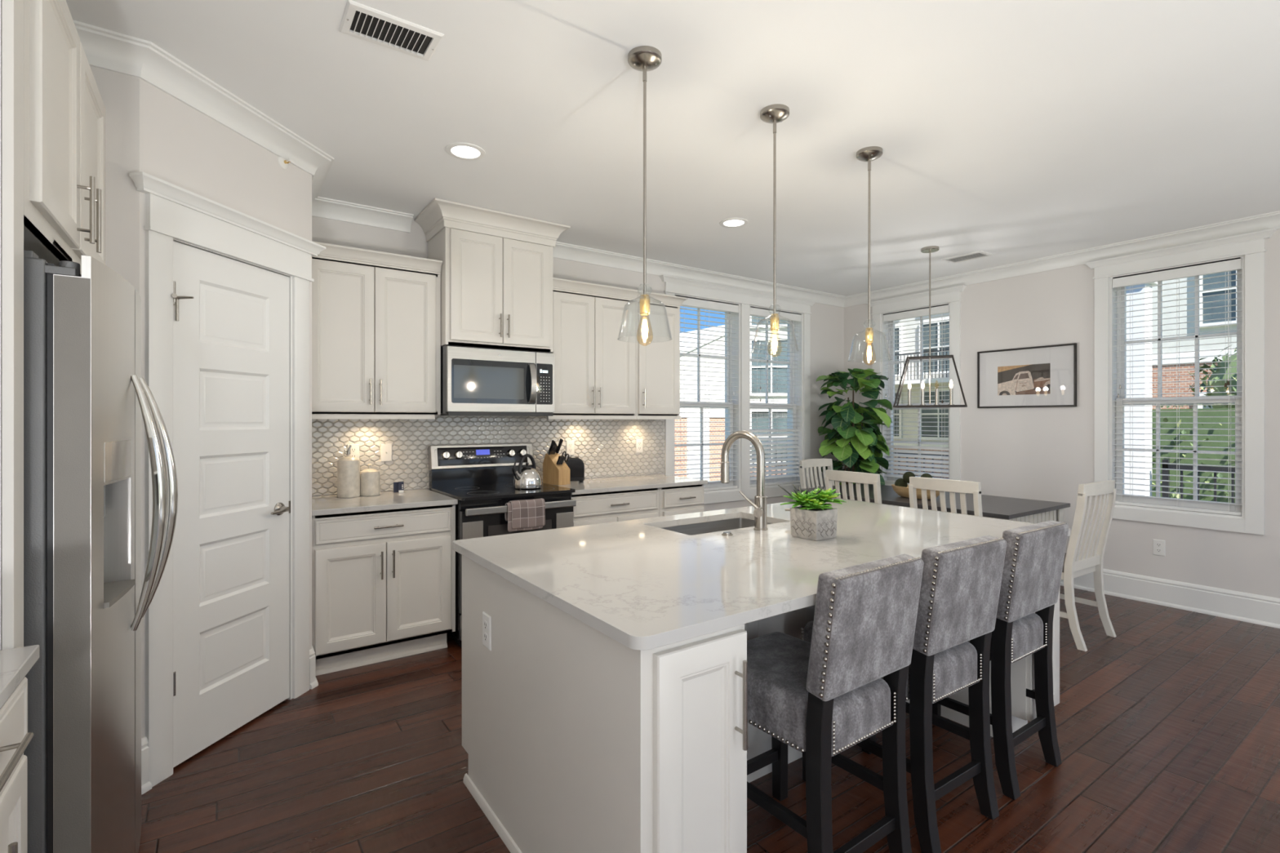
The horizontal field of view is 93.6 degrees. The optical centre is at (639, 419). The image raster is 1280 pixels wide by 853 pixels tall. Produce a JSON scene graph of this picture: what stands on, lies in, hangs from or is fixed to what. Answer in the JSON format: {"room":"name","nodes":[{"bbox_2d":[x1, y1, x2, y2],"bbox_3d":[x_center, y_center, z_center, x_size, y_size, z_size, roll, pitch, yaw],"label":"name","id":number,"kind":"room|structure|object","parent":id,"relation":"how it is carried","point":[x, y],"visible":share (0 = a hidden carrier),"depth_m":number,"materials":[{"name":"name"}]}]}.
{"room":"kitchen","nodes":[
{"label":"kitchen","id":0,"kind":"room"},
{"bbox_2d":[0,0,1,650],"bbox_3d":[-1.601,0.006,1.093,0.629,2.757,0.075,0,0,-35],"label":"wall","id":1,"kind":"structure","parent":0,"point":[0,0],"depth_m":1.24,"materials":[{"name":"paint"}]},
{"bbox_2d":[89,65,139,294],"bbox_3d":[-2.202,0.006,2.062,0.754,2.757,0.100,0,0,-35],"label":"wall","id":2,"kind":"structure","parent":0,"point":[119,92],"depth_m":2.21,"materials":[{"name":"paint"}]},
{"bbox_2d":[139,78,311,737],"bbox_3d":[-1.845,0.006,2.692,0.120,2.757,0.902,0,0,10],"label":"wall","id":3,"kind":"structure","parent":0,"point":[181,146],"depth_m":2.52,"materials":[{"name":"paint"}]},
{"bbox_2d":[141,736,151,795],"bbox_3d":[-1.860,1.288,2.233,0.071,0.195,0.045,0,0,-35],"label":"baseboard","id":4,"kind":"structure","parent":3,"relation":"attached to","point":[146,785],"depth_m":2.24,"materials":[{"name":"paint"}]},
{"bbox_2d":[128,171,325,786],"bbox_3d":[-1.808,0.240,2.681,0.196,2.290,0.970,0,0,10],"label":"door","id":5,"kind":"structure","parent":3,"relation":"in","point":[227,289],"depth_m":2.60,"materials":[{"name":"paint"}]},
{"bbox_2d":[72,19,413,232],"bbox_3d":[-1.952,-1.323,2.898,0.625,0.098,2.487,0,0,11],"label":"trim","id":6,"kind":"structure","parent":3,"relation":"attached to","point":[105,49],"depth_m":2.54,"materials":[{"name":"paint"}]},
{"bbox_2d":[278,156,294,168],"bbox_3d":[-1.717,-1.258,2.927,0.050,0.064,0.064,0,0,10],"label":"sprinkler head","id":7,"kind":"object","parent":3,"relation":"attached to","point":[283,162],"visible":1,"depth_m":2.92},
{"bbox_2d":[309,645,318,688],"bbox_3d":[-1.712,1.288,3.135,0.052,0.195,0.109,0,0,-35],"label":"baseboard","id":8,"kind":"structure","parent":3,"relation":"attached to","point":[313,682],"depth_m":3.11,"materials":[{"name":"paint"}]},
{"bbox_2d":[311,216,844,511],"bbox_3d":[-0.530,0.006,4.937,7.190,2.757,0.200,0,0,-35],"label":"wall","id":9,"kind":"structure","parent":0,"point":[827,321],"depth_m":5.15,"materials":[{"name":"paint"}]},
{"bbox_2d":[311,241,442,419],"bbox_3d":[-1.686,-0.514,3.783,0.779,1.018,0.360,0,0,-35],"label":"upper cabinet","id":10,"kind":"object","parent":9,"relation":"attached to","point":[376,315],"visible":0.8,"depth_m":3.65,"materials":[{"name":"paint"}]},
{"bbox_2d":[311,414,665,495],"bbox_3d":[-0.945,0.209,4.519,2.839,0.528,0.010,0,0,-35],"label":"backsplash","id":11,"kind":"structure","parent":9,"relation":"attached to","point":[606,447],"depth_m":4.32,"materials":[{"name":"tile"}]},
{"bbox_2d":[346,444,359,458],"bbox_3d":[-1.848,0.215,3.873,0.072,0.118,0.008,0,0,-35],"label":"wall outlet","id":12,"kind":"object","parent":11,"relation":"attached to","point":[354,450],"visible":0.66,"depth_m":3.88,"materials":[{"name":"white plastic"}]},
{"bbox_2d":[380,443,391,462],"bbox_3d":[-1.683,0.217,3.986,0.072,0.118,0.014,0,0,-35],"label":"light switch","id":13,"kind":"object","parent":11,"relation":"attached to","point":[385,449],"visible":1,"depth_m":3.98,"materials":[{"name":"white plastic"}]},
{"bbox_2d":[566,440,574,455],"bbox_3d":[-0.553,0.222,4.779,0.072,0.118,0.008,0,0,-35],"label":"wall outlet","id":14,"kind":"object","parent":11,"relation":"attached to","point":[570,444],"visible":0.98,"depth_m":4.78,"materials":[{"name":"white plastic"}]},
{"bbox_2d":[635,439,642,453],"bbox_3d":[-0.004,0.223,5.163,0.072,0.118,0.008,0,0,-35],"label":"wall outlet","id":15,"kind":"object","parent":11,"relation":"attached to","point":[638,442],"visible":1,"depth_m":5.16,"materials":[{"name":"white plastic"}]},
{"bbox_2d":[414,197,570,352],"bbox_3d":[-1.016,-0.926,4.174,0.944,0.887,0.486,0,0,-35],"label":"upper cabinet","id":16,"kind":"object","parent":9,"relation":"attached to","point":[496,269],"visible":0.96,"depth_m":4.00,"materials":[{"name":"paint"}]},
{"bbox_2d":[440,345,554,416],"bbox_3d":[-1.017,-0.253,4.175,0.756,0.450,0.484,0,0,-35],"label":"microwave","id":17,"kind":"object","parent":9,"relation":"attached to","point":[475,380],"visible":0.98,"depth_m":3.99,"materials":[{"name":"silver metal"}]},
{"bbox_2d":[546,277,639,419],"bbox_3d":[-0.419,-0.514,4.668,0.777,1.018,0.360,0,0,-35],"label":"upper cabinet","id":18,"kind":"object","parent":9,"relation":"attached to","point":[595,371],"visible":0.86,"depth_m":4.54,"materials":[{"name":"paint"}]},
{"bbox_2d":[635,290,688,419],"bbox_3d":[0.111,-0.514,5.021,0.492,1.018,0.330,0,0,-35],"label":"upper cabinet","id":19,"kind":"object","parent":9,"relation":"attached to","point":[657,364],"visible":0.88,"depth_m":4.90,"materials":[{"name":"paint"}]},
{"bbox_2d":[674,293,740,493],"bbox_3d":[0.582,-0.225,5.715,0.835,1.820,0.200,0,0,-35],"label":"window","id":20,"kind":"structure","parent":9,"relation":"in","point":[733,381],"depth_m":5.87,"materials":[{"name":"paint"}]},
{"bbox_2d":[675,294,738,490],"bbox_3d":[0.620,-0.233,5.661,0.795,1.796,0.067,0,0,-35],"label":"window blind","id":21,"kind":"object","parent":20,"relation":"attached to","point":[695,302],"visible":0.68,"depth_m":5.66,"materials":[{"name":"white plastic"}]},
{"bbox_2d":[659,275,816,504],"bbox_3d":[1.032,-0.244,5.873,2.060,2.054,0.057,0,0,-35],"label":"trim","id":22,"kind":"structure","parent":9,"relation":"attached to","point":[746,298],"depth_m":5.89,"materials":[{"name":"paint"}]},
{"bbox_2d":[750,305,803,488],"bbox_3d":[1.347,-0.225,6.250,0.810,1.820,0.200,0,0,-35],"label":"window","id":23,"kind":"structure","parent":9,"relation":"in","point":[797,407],"depth_m":6.41,"materials":[{"name":"paint"}]},
{"bbox_2d":[750,306,801,486],"bbox_3d":[1.385,-0.233,6.195,0.770,1.796,0.067,0,0,-35],"label":"window blind","id":24,"kind":"object","parent":23,"relation":"attached to","point":[753,311],"visible":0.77,"depth_m":6.20,"materials":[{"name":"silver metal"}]},
{"bbox_2d":[66,0,1279,296],"bbox_3d":[1.948,-1.497,1.393,7.190,0.250,8.850,0,0,-35],"label":"ceiling","id":25,"kind":"structure","parent":0,"point":[1012,131],"depth_m":2.70,"materials":[{"name":"paint"}]},
{"bbox_2d":[338,0,444,61],"bbox_3d":[-0.878,-1.366,2.125,0.310,0.012,0.190,0,0,-35],"label":"ceiling vent","id":26,"kind":"object","parent":25,"relation":"in","point":[359,20],"visible":1,"depth_m":2.12,"materials":[{"name":"white plastic"}]},
{"bbox_2d":[445,142,485,159],"bbox_3d":[-0.890,-1.369,3.067,0.196,0.007,0.196,0,0,-35],"label":"recessed light","id":27,"kind":"object","parent":25,"relation":"in","point":[464,151],"visible":1,"depth_m":3.06,"materials":[{"name":"white plastic"}]},
{"bbox_2d":[617,45,672,342],"bbox_3d":[0.018,-0.826,2.265,0.208,1.093,0.208,0,0,-35],"label":"pendant light","id":28,"kind":"object","parent":25,"relation":"hanging from","point":[644,59],"visible":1,"depth_m":2.26,"materials":[{"name":"silver metal"}]},
{"bbox_2d":[639,294,649,315],"bbox_3d":[0.018,-0.433,2.265,0.040,0.073,0.040,0,0,-35],"label":"socket","id":29,"kind":"object","parent":28,"relation":"attached to","point":[644,300],"depth_m":2.25,"materials":[{"name":"gold metal"}]},
{"bbox_2d":[719,217,747,227],"bbox_3d":[0.651,-1.369,4.172,0.196,0.007,0.196,0,0,-35],"label":"recessed light","id":30,"kind":"object","parent":25,"relation":"in","point":[731,222],"visible":1,"depth_m":4.16,"materials":[{"name":"white plastic"}]},
{"bbox_2d":[751,103,798,354],"bbox_3d":[0.599,-0.826,2.672,0.208,1.093,0.208,0,0,15],"label":"pendant light","id":31,"kind":"object","parent":25,"relation":"hanging from","point":[775,113],"visible":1,"depth_m":2.67,"materials":[{"name":"silver metal"}]},
{"bbox_2d":[769,313,779,331],"bbox_3d":[0.599,-0.433,2.672,0.040,0.073,0.040,0,0,15],"label":"socket","id":32,"kind":"object","parent":31,"relation":"attached to","point":[775,318],"depth_m":2.66,"materials":[{"name":"gold metal"}]},
{"bbox_2d":[848,146,891,365],"bbox_3d":[1.174,-0.826,3.073,0.208,1.093,0.208,0,0,-25],"label":"pendant light","id":33,"kind":"object","parent":25,"relation":"hanging from","point":[869,153],"visible":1,"depth_m":3.07,"materials":[{"name":"silver metal"}]},
{"bbox_2d":[865,327,873,342],"bbox_3d":[1.174,-0.433,3.073,0.040,0.073,0.040,0,0,-25],"label":"socket","id":34,"kind":"object","parent":33,"relation":"attached to","point":[868,331],"depth_m":3.06,"materials":[{"name":"gold metal"}]},
{"bbox_2d":[893,245,967,408],"bbox_3d":[2.317,-0.737,4.799,0.522,1.271,0.222,0,0,29],"label":"lantern chandelier","id":35,"kind":"object","parent":25,"relation":"hanging from","point":[931,249],"visible":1,"depth_m":4.79,"materials":[{"name":"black metal"}]},
{"bbox_2d":[941,250,993,263],"bbox_3d":[2.751,-1.366,5.053,0.215,0.012,0.330,0,0,-35],"label":"ceiling vent","id":36,"kind":"object","parent":25,"relation":"in","point":[980,254],"visible":1,"depth_m":5.04,"materials":[{"name":"white plastic"}]},
{"bbox_2d":[137,585,1279,852],"bbox_3d":[1.948,1.485,1.393,7.190,0.200,8.850,0,0,-35],"label":"floor","id":37,"kind":"structure","parent":0,"point":[1168,726],"depth_m":2.39,"materials":[{"name":"brown wood"}]},
{"bbox_2d":[1,0,23,755],"bbox_3d":[-1.335,0.122,1.278,0.018,2.525,0.077,0,0,-35],"label":"end panel","id":38,"kind":"object","parent":37,"relation":"on","point":[12,11],"visible":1,"depth_m":1.25,"materials":[{"name":"paint"}]},
{"bbox_2d":[0,676,33,852],"bbox_3d":[-1.346,0.946,0.810,0.704,0.878,0.670,0,0,-35],"label":"base cabinet","id":39,"kind":"object","parent":37,"relation":"on","point":[15,738],"visible":0.93,"depth_m":1.16,"materials":[{"name":"paint"}]},
{"bbox_2d":[0,644,39,709],"bbox_3d":[-1.359,0.490,0.802,0.683,0.030,0.672,0,0,-35],"label":"countertop","id":40,"kind":"structure","parent":39,"relation":"on","point":[15,664],"depth_m":1.17,"materials":[{"name":"white stone"}]},
{"bbox_2d":[23,249,177,852],"bbox_3d":[-1.781,0.500,1.593,0.881,1.760,0.908,0,0,-35],"label":"refrigerator","id":41,"kind":"object","parent":37,"relation":"on","point":[86,394],"visible":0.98,"depth_m":1.39,"materials":[{"name":"grey metal"}]},
{"bbox_2d":[311,504,455,675],"bbox_3d":[-1.595,0.946,3.643,0.768,0.878,0.693,0,0,-35],"label":"base cabinet","id":42,"kind":"object","parent":37,"relation":"on","point":[384,581],"visible":0.89,"depth_m":3.37,"materials":[{"name":"paint"}]},
{"bbox_2d":[311,488,457,515],"bbox_3d":[-1.597,0.490,3.647,0.772,0.030,0.668,0,0,-35],"label":"countertop","id":43,"kind":"structure","parent":42,"relation":"on","point":[385,500],"depth_m":3.49,"materials":[{"name":"white stone"}]},
{"bbox_2d":[337,444,359,497],"bbox_3d":[-1.801,0.315,3.713,0.128,0.320,0.128,0,0,-35],"label":"lidded jar","id":44,"kind":"object","parent":43,"relation":"on","point":[348,466],"visible":1,"depth_m":3.66,"materials":[{"name":"beige ceramic"}]},
{"bbox_2d":[360,463,380,496],"bbox_3d":[-1.706,0.376,3.792,0.120,0.199,0.120,0,0,-35],"label":"lidded jar","id":45,"kind":"object","parent":43,"relation":"on","point":[370,478],"visible":0.98,"depth_m":3.75,"materials":[{"name":"beige ceramic"}]},
{"bbox_2d":[393,481,398,492],"bbox_3d":[-1.601,0.442,3.944,0.032,0.066,0.024,0,0,-27],"label":"box","id":46,"kind":"object","parent":43,"relation":"on","point":[395,484],"visible":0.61,"depth_m":3.93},
{"bbox_2d":[398,481,404,493],"bbox_3d":[-1.559,0.439,3.919,0.032,0.072,0.025,0,0,-27],"label":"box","id":47,"kind":"object","parent":43,"relation":"on","point":[401,484],"visible":1,"depth_m":3.91,"materials":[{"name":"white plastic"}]},
{"bbox_2d":[427,443,576,647],"bbox_3d":[-0.935,0.779,4.044,0.763,1.211,0.760,0,0,-35],"label":"range","id":48,"kind":"object","parent":37,"relation":"on","point":[480,477],"visible":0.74,"depth_m":3.97,"materials":[{"name":"black metal"}]},
{"bbox_2d":[431,482,575,501],"bbox_3d":[-0.922,0.469,4.026,0.763,0.019,0.655,0,0,-35],"label":"cooktop","id":49,"kind":"object","parent":48,"relation":"in","point":[462,491],"depth_m":3.90,"materials":[{"name":"black glass"}]},
{"bbox_2d":[505,497,545,532],"bbox_3d":[-0.716,0.591,3.744,0.250,0.188,0.068,0,0,-35],"label":"dish towel","id":50,"kind":"object","parent":48,"relation":"hanging from","point":[522,514],"visible":1,"depth_m":3.71,"materials":[{"name":"pink fabric"}]},
{"bbox_2d":[511,453,542,489],"bbox_3d":[-0.760,0.343,4.047,0.196,0.231,0.213,0,0,-9],"label":"kettle","id":51,"kind":"object","parent":48,"relation":"on","point":[526,477],"visible":1,"depth_m":3.98,"materials":[{"name":"metal"}]},
{"bbox_2d":[571,488,659,526],"bbox_3d":[-0.331,0.946,4.527,0.765,0.878,0.693,0,0,-35],"label":"base cabinet","id":52,"kind":"object","parent":37,"relation":"on","point":[592,508],"visible":0.19,"depth_m":4.27,"materials":[{"name":"paint"}]},
{"bbox_2d":[542,474,707,494],"bbox_3d":[-0.149,0.490,4.653,1.212,0.030,0.658,0,0,-35],"label":"countertop","id":53,"kind":"structure","parent":52,"relation":"on","point":[589,486],"depth_m":4.54,"materials":[{"name":"white stone"}]},
{"bbox_2d":[542,453,569,485],"bbox_3d":[-0.621,0.362,4.462,0.180,0.225,0.112,0,0,41],"label":"knife block","id":54,"kind":"object","parent":53,"relation":"on","point":[553,474],"visible":0.9,"depth_m":4.42,"materials":[{"name":"brown wood"}]},
{"bbox_2d":[547,440,555,455],"bbox_3d":[-0.652,0.205,4.430,0.073,0.113,0.015,0,0,41],"label":"knife","id":55,"kind":"object","parent":54,"relation":"in","point":[553,442],"visible":1,"depth_m":4.42,"materials":[{"name":"metal"}]},
{"bbox_2d":[556,456,561,466],"bbox_3d":[-0.592,0.299,4.381,0.048,0.073,0.015,0,0,41],"label":"knife","id":56,"kind":"object","parent":54,"relation":"in","point":[559,457],"visible":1,"depth_m":4.38,"materials":[{"name":"metal"}]},
{"bbox_2d":[555,438,563,454],"bbox_3d":[-0.604,0.200,4.492,0.075,0.119,0.015,0,0,41],"label":"knife","id":57,"kind":"object","parent":54,"relation":"on","point":[561,440],"visible":1,"depth_m":4.49,"materials":[{"name":"metal"}]},
{"bbox_2d":[561,451,568,462],"bbox_3d":[-0.552,0.275,4.442,0.081,0.088,0.024,0,0,41],"label":"scissors","id":58,"kind":"object","parent":54,"relation":"in","point":[566,454],"visible":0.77,"depth_m":4.44,"materials":[{"name":"metal"}]},
{"bbox_2d":[564,456,584,482],"bbox_3d":[-0.514,0.380,4.613,0.160,0.191,0.176,0,0,-11],"label":"toaster","id":59,"kind":"object","parent":53,"relation":"on","point":[576,465],"visible":0.66,"depth_m":4.53,"materials":[{"name":"black plastic"}]},
{"bbox_2d":[659,484,704,516],"bbox_3d":[0.172,0.946,4.859,0.437,0.878,0.661,0,0,-35],"label":"base cabinet","id":60,"kind":"object","parent":37,"relation":"on","point":[673,500],"visible":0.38,"depth_m":4.61,"materials":[{"name":"paint"}]},
{"bbox_2d":[462,555,1059,852],"bbox_3d":[0.582,0.946,2.476,2.268,0.879,1.299,0,0,-35],"label":"kitchen island","id":61,"kind":"object","parent":37,"relation":"on","point":[575,739],"visible":0.44,"depth_m":1.56,"materials":[{"name":"paint"}]},
{"bbox_2d":[482,611,491,650],"bbox_3d":[-0.542,0.745,2.120,0.008,0.118,0.072,0,0,-35],"label":"wall outlet","id":62,"kind":"object","parent":61,"relation":"attached to","point":[486,619],"visible":1,"depth_m":2.11,"materials":[{"name":"white plastic"}]},
{"bbox_2d":[484,620,487,630],"bbox_3d":[-0.544,0.724,2.118,0.002,0.029,0.033,0,0,-35],"label":"socket","id":63,"kind":"object","parent":62,"relation":"attached to","point":[485,621],"depth_m":2.12,"materials":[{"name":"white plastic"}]},
{"bbox_2d":[484,632,487,641],"bbox_3d":[-0.544,0.766,2.118,0.002,0.029,0.033,0,0,-35],"label":"socket","id":64,"kind":"object","parent":62,"relation":"attached to","point":[485,633],"depth_m":2.12,"materials":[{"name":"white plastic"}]},
{"bbox_2d":[453,497,1070,650],"bbox_3d":[0.577,0.490,2.497,2.323,0.030,1.292,0,0,-35],"label":"island countertop","id":65,"kind":"structure","parent":61,"relation":"on","point":[643,585],"depth_m":2.03,"materials":[{"name":"white stone"}]},
{"bbox_2d":[662,517,773,535],"bbox_3d":[0.364,0.613,2.786,0.636,0.216,0.356,0,0,-35],"label":"sink","id":66,"kind":"object","parent":65,"relation":"in","point":[734,523],"visible":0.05,"depth_m":2.99,"materials":[{"name":"silver metal"}]},
{"bbox_2d":[721,531,733,536],"bbox_3d":[0.360,0.469,2.480,0.046,0.012,0.046,0,0,-35],"label":"switch","id":67,"kind":"object","parent":65,"relation":"on","point":[725,533],"visible":1,"depth_m":2.47,"materials":[{"name":"silver metal"}]},
{"bbox_2d":[720,430,768,530],"bbox_3d":[0.442,0.260,2.620,0.239,0.429,0.128,0,0,34],"label":"faucet","id":68,"kind":"object","parent":65,"relation":"on","point":[760,500],"visible":1,"depth_m":2.60,"materials":[{"name":"silver metal"}]},
{"bbox_2d":[777,483,846,541],"bbox_3d":[0.705,0.369,2.433,0.248,0.213,0.211,0,0,-40],"label":"succulent planter","id":69,"kind":"object","parent":65,"relation":"on","point":[814,520],"visible":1,"depth_m":2.39,"materials":[{"name":"concrete"}]},
{"bbox_2d":[799,458,835,488],"bbox_3d":[1.850,0.883,5.678,0.456,1.004,0.546,0,0,-35],"label":"dining chair","id":70,"kind":"object","parent":37,"relation":"on","point":[809,463],"visible":0.35,"depth_m":5.84,"materials":[{"name":"beige wood"}]},
{"bbox_2d":[746,553,923,852],"bbox_3d":[0.514,0.896,1.896,0.429,0.977,0.568,0,0,-36],"label":"bar stool","id":71,"kind":"object","parent":37,"relation":"on","point":[824,697],"visible":0.89,"depth_m":1.71,"materials":[{"name":"grey fabric"}]},
{"bbox_2d":[825,470,881,503],"bbox_3d":[1.763,0.883,4.584,0.546,1.004,0.456,0,0,-33],"label":"dining chair","id":72,"kind":"object","parent":37,"relation":"on","point":[858,477],"visible":0.3,"depth_m":4.41,"materials":[{"name":"beige wood"}]},
{"bbox_2d":[816,368,892,486],"bbox_3d":[2.196,0.426,6.162,0.763,1.918,0.727,0,0,-16],"label":"leaf plant","id":73,"kind":"object","parent":37,"relation":"on","point":[855,424],"visible":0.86,"depth_m":6.01,"materials":[{"name":"green plant"}]},
{"bbox_2d":[800,535,1006,852],"bbox_3d":[0.944,0.896,2.200,0.429,0.977,0.568,0,0,-34],"label":"bar stool","id":74,"kind":"object","parent":37,"relation":"on","point":[961,583],"visible":0.66,"depth_m":1.97,"materials":[{"name":"grey fabric"}]},
{"bbox_2d":[797,483,1070,590],"bbox_3d":[2.324,1.006,4.974,0.994,0.757,1.790,0,0,-35],"label":"dining table","id":75,"kind":"object","parent":37,"relation":"on","point":[1025,510],"visible":0.17,"depth_m":4.50,"materials":[{"name":"grey wood"}]},
{"bbox_2d":[891,484,939,499],"bbox_3d":[2.228,0.582,4.841,0.233,0.090,0.421,0,0,-35],"label":"wooden bowl","id":76,"kind":"object","parent":75,"relation":"on","point":[902,491],"visible":0.51,"depth_m":4.80,"materials":[{"name":"brown wood"}]},
{"bbox_2d":[894,478,907,487],"bbox_3d":[2.149,0.531,4.947,0.097,0.097,0.097,0,0,-35],"label":"moss ball","id":77,"kind":"object","parent":76,"relation":"in","point":[899,482],"visible":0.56,"depth_m":4.91,"materials":[{"name":"green plant"}]},
{"bbox_2d":[902,471,915,483],"bbox_3d":[2.187,0.467,4.882,0.094,0.094,0.094,0,0,-35],"label":"moss ball","id":78,"kind":"object","parent":76,"relation":"in","point":[906,475],"visible":0.73,"depth_m":4.86,"materials":[{"name":"green plant"}]},
{"bbox_2d":[920,473,932,477],"bbox_3d":[2.273,0.470,4.766,0.092,0.092,0.092,0,0,-35],"label":"moss ball","id":79,"kind":"object","parent":76,"relation":"in","point":[924,475],"visible":0.42,"depth_m":4.74,"materials":[{"name":"green plant"}]},
{"bbox_2d":[908,476,982,516],"bbox_3d":[2.159,0.883,4.036,0.546,1.004,0.456,0,0,-35],"label":"dining chair","id":80,"kind":"object","parent":37,"relation":"on","point":[962,487],"visible":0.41,"depth_m":3.86,"materials":[{"name":"beige wood"}]},
{"bbox_2d":[932,520,1068,799],"bbox_3d":[1.385,0.896,2.513,0.429,0.977,0.568,0,0,-35],"label":"bar stool","id":81,"kind":"object","parent":37,"relation":"on","point":[1034,556],"visible":0.62,"depth_m":2.27,"materials":[{"name":"grey fabric"}]},
{"bbox_2d":[1059,480,1116,651],"bbox_3d":[2.717,0.883,3.922,0.456,1.004,0.546,0,0,-33],"label":"dining chair","id":82,"kind":"object","parent":37,"relation":"on","point":[1080,559],"visible":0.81,"depth_m":3.72,"materials":[{"name":"beige wood"}]},
{"bbox_2d":[844,228,1279,598],"bbox_3d":[4.870,0.006,3.314,0.200,2.757,8.650,0,0,-35],"label":"wall","id":83,"kind":"structure","parent":0,"point":[1045,454],"depth_m":5.01,"materials":[{"name":"paint"}]},
{"bbox_2d":[865,284,966,485],"bbox_3d":[2.850,-0.247,6.153,0.257,2.048,1.046,0,0,-35],"label":"window","id":84,"kind":"structure","parent":83,"relation":"in","point":[951,296],"depth_m":6.11,"materials":[{"name":"paint"}]},
{"bbox_2d":[883,304,949,484],"bbox_3d":[2.819,-0.233,6.131,0.067,1.796,0.710,0,0,-35],"label":"window blind","id":85,"kind":"object","parent":84,"relation":"attached to","point":[944,308],"visible":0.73,"depth_m":6.10,"materials":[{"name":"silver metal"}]},
{"bbox_2d":[552,210,1279,307],"bbox_3d":[3.194,-1.323,2.264,3.750,0.098,8.450,0,0,-35],"label":"trim","id":86,"kind":"structure","parent":83,"relation":"attached to","point":[1269,220],"depth_m":5.10,"materials":[{"name":"paint"}]},
{"bbox_2d":[977,342,1076,408],"bbox_3d":[3.366,-0.371,5.263,0.028,0.522,0.782,0,0,-35],"label":"framed picture","id":87,"kind":"object","parent":83,"relation":"attached to","point":[1038,376],"visible":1,"depth_m":5.24,"materials":[{"name":"brown metal"}]},
{"bbox_2d":[1152,538,1164,555],"bbox_3d":[3.902,0.960,4.516,0.008,0.118,0.072,0,0,-35],"label":"wall outlet","id":88,"kind":"object","parent":83,"relation":"attached to","point":[1158,545],"visible":1,"depth_m":4.51,"materials":[{"name":"white plastic"}]},
{"bbox_2d":[1060,568,1279,628],"bbox_3d":[4.719,1.288,3.330,0.028,0.195,8.450,0,0,-35],"label":"baseboard","id":89,"kind":"structure","parent":83,"relation":"attached to","point":[1256,609],"depth_m":4.36,"materials":[{"name":"paint"}]},
{"bbox_2d":[1084,228,1276,534],"bbox_3d":[4.008,-0.247,4.496,0.257,2.048,1.071,0,0,-35],"label":"window","id":90,"kind":"structure","parent":83,"relation":"in","point":[1250,246],"depth_m":4.41,"materials":[{"name":"paint"}]},
{"bbox_2d":[1112,257,1241,515],"bbox_3d":[3.977,-0.233,4.474,0.067,1.796,0.735,0,0,-35],"label":"window blind","id":91,"kind":"object","parent":90,"relation":"attached to","point":[1235,264],"visible":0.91,"depth_m":4.43,"materials":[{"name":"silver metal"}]},
{"bbox_3d":[-0.916,0.006,-0.610,0.200,2.757,8.450,0,0,-35],"label":"wall","id":92,"kind":"structure","parent":0,"visible":0},
{"bbox_2d":[23,0,105,276],"bbox_3d":[-1.888,-0.795,1.578,0.699,0.690,1.046,0,0,-35],"label":"upper cabinet","id":93,"kind":"object","parent":92,"relation":"attached to","point":[64,108],"visible":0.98,"depth_m":1.58,"materials":[{"name":"paint"}]},
{"label":"outside","id":94,"kind":"structure","parent":0,"visible":0},
{"bbox_3d":[2.464,2.260,13.926,140.000,0.250,140.000,0,0,-35],"label":"ground","id":95,"kind":"structure","parent":94,"visible":0},
{"bbox_2d":[675,324,724,481],"bbox_3d":[-0.436,-0.450,20.098,4.120,5.170,7.160,0,0,-35],"label":"neighbor house","id":96,"kind":"structure","parent":95,"relation":"on","point":[713,412],"depth_m":17.42,"materials":[{"name":"brick"}]},
{"bbox_2d":[750,315,786,476],"bbox_3d":[5.519,-2.165,22.218,4.700,8.600,6.650,0,0,8],"label":"neighbor house","id":97,"kind":"structure","parent":95,"relation":"on","point":[781,420],"depth_m":19.38,"materials":[{"name":"brick"}]},
{"bbox_2d":[893,312,949,478],"bbox_3d":[12.784,-2.665,23.948,7.400,9.600,7.400,0,0,-35],"label":"neighbor house","id":98,"kind":"structure","parent":95,"relation":"on","point":[899,420],"depth_m":22.42,"materials":[{"name":"brick"}]},
{"bbox_2d":[1151,403,1235,502],"bbox_3d":[8.129,0.961,7.393,1.524,2.465,3.518,0,0,-35],"label":"trees","id":99,"kind":"object","parent":95,"relation":"on","point":[1182,420],"visible":0.08,"depth_m":7.68,"materials":[{"name":"green plant"}]},
{"bbox_2d":[1151,270,1236,408],"bbox_3d":[17.568,-2.365,14.969,8.650,9.000,12.800,0,0,-35],"label":"neighbor house","id":100,"kind":"structure","parent":95,"relation":"on","point":[1220,346],"depth_m":14.38,"materials":[{"name":"brick"}]},
{"bbox_2d":[1187,344,1236,408],"bbox_3d":[11.180,-0.430,9.173,3.551,5.138,4.038,0,0,-42],"label":"tree","id":101,"kind":"object","parent":95,"relation":"on","point":[1233,357],"visible":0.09,"depth_m":9.59,"materials":[{"name":"green plant"}]},
{"bbox_3d":[3.005,1.785,5.213,5.700,0.680,8.100,0,0,-35],"label":"floor","id":102,"kind":"structure","parent":95,"relation":"on","visible":0},
{"bbox_2d":[752,448,786,476],"bbox_3d":[2.122,0.930,9.355,1.810,1.030,0.050,0,0,-35],"label":"porch railing","id":103,"kind":"object","parent":102,"relation":"on","point":[784,449],"visible":0.02,"depth_m":9.35,"materials":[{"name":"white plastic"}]},
{"bbox_2d":[893,452,948,477],"bbox_3d":[4.179,0.930,8.194,0.050,1.030,3.970,0,0,-35],"label":"porch railing","id":104,"kind":"object","parent":102,"relation":"on","point":[893,452],"visible":0.02,"depth_m":8.45,"materials":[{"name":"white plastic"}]},
{"bbox_2d":[1124,281,1157,496],"bbox_3d":[5.365,-0.065,6.497,0.300,3.020,0.300,0,0,-35],"label":"porch column","id":105,"kind":"structure","parent":102,"relation":"on","point":[1140,358],"depth_m":6.41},
{"bbox_2d":[1161,459,1235,502],"bbox_3d":[6.420,0.930,4.989,0.050,1.030,3.230,0,0,-35],"label":"porch railing","id":106,"kind":"object","parent":102,"relation":"on","point":[1163,465],"visible":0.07,"depth_m":6.12,"materials":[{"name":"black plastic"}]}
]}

